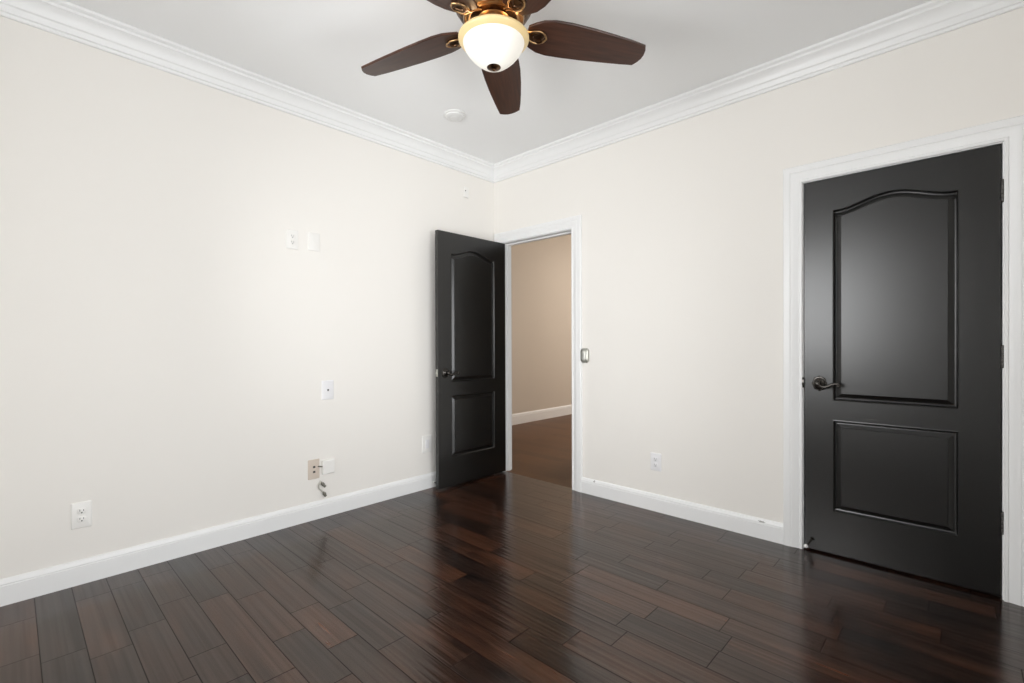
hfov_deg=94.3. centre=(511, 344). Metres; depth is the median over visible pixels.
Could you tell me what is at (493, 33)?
ceiling fan
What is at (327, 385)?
cable plate
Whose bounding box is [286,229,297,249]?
wall outlet
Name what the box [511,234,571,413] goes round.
wall
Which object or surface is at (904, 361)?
door
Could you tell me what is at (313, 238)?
blank plate
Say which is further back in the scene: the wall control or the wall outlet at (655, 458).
the wall control
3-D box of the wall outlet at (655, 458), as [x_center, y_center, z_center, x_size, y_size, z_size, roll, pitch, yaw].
[0.980,0.799,3.237,0.078,0.120,0.009,0,0,43]
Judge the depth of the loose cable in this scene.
3.13 m
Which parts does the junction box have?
lid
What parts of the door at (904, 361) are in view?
handle, lever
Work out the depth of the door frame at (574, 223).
3.70 m
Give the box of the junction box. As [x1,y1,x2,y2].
[318,458,334,474]
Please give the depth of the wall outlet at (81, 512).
2.28 m
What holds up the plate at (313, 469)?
attached to the wall at (166, 355)
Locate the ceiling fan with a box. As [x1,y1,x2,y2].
[361,0,645,114]
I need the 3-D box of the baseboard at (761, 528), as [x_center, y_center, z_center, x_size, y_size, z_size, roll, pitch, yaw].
[1.042,1.076,3.176,1.385,0.116,0.016,0,0,43]
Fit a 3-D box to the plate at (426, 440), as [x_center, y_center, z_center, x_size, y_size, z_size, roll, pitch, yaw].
[-0.673,0.785,3.762,0.009,0.132,0.090,0,0,43]
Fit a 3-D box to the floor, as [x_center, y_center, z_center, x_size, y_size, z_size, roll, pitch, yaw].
[1.137,1.179,4.287,5.120,0.100,8.670,0,0,43]
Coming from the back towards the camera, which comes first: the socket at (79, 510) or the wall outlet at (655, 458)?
the wall outlet at (655, 458)
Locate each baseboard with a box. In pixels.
[0,471,435,606]
[512,405,571,424]
[581,477,782,543]
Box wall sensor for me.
[464,187,468,197]
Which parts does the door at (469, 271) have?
handle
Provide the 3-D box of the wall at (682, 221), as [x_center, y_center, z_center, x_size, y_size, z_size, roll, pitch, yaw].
[1.111,-0.232,3.181,3.400,2.730,0.100,0,0,43]
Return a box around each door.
[433,230,505,488]
[804,144,1003,595]
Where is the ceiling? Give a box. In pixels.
[65,0,930,163]
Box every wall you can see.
[0,16,493,578]
[494,7,1023,522]
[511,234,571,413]
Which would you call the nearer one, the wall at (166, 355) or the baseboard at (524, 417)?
the wall at (166, 355)
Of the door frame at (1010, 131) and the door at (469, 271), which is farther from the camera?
the door at (469, 271)
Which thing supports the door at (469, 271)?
attached to the door frame at (574, 223)
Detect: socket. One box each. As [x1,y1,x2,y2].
[77,508,85,513]
[77,516,86,522]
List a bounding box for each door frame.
[494,215,582,491]
[783,115,1023,606]
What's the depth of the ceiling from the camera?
2.54 m
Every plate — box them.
[308,232,319,251]
[308,459,319,479]
[322,380,333,399]
[422,435,431,452]
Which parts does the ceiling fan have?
blade, blade, lamp shade, blade, blade, blade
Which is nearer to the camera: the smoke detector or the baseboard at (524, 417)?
the smoke detector
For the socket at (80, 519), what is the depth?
2.28 m
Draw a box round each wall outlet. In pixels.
[71,500,91,529]
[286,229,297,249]
[650,452,660,471]
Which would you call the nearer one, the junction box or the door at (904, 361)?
the door at (904, 361)
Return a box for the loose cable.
[318,480,326,496]
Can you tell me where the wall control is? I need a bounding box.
[580,348,588,362]
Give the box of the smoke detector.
[443,109,465,121]
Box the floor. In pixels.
[0,414,1023,682]
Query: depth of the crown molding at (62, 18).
2.66 m
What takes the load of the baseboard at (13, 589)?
attached to the wall at (166, 355)
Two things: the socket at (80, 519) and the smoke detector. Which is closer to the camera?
the socket at (80, 519)
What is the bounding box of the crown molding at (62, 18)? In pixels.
[0,0,1023,182]
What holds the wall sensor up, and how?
attached to the wall at (166, 355)

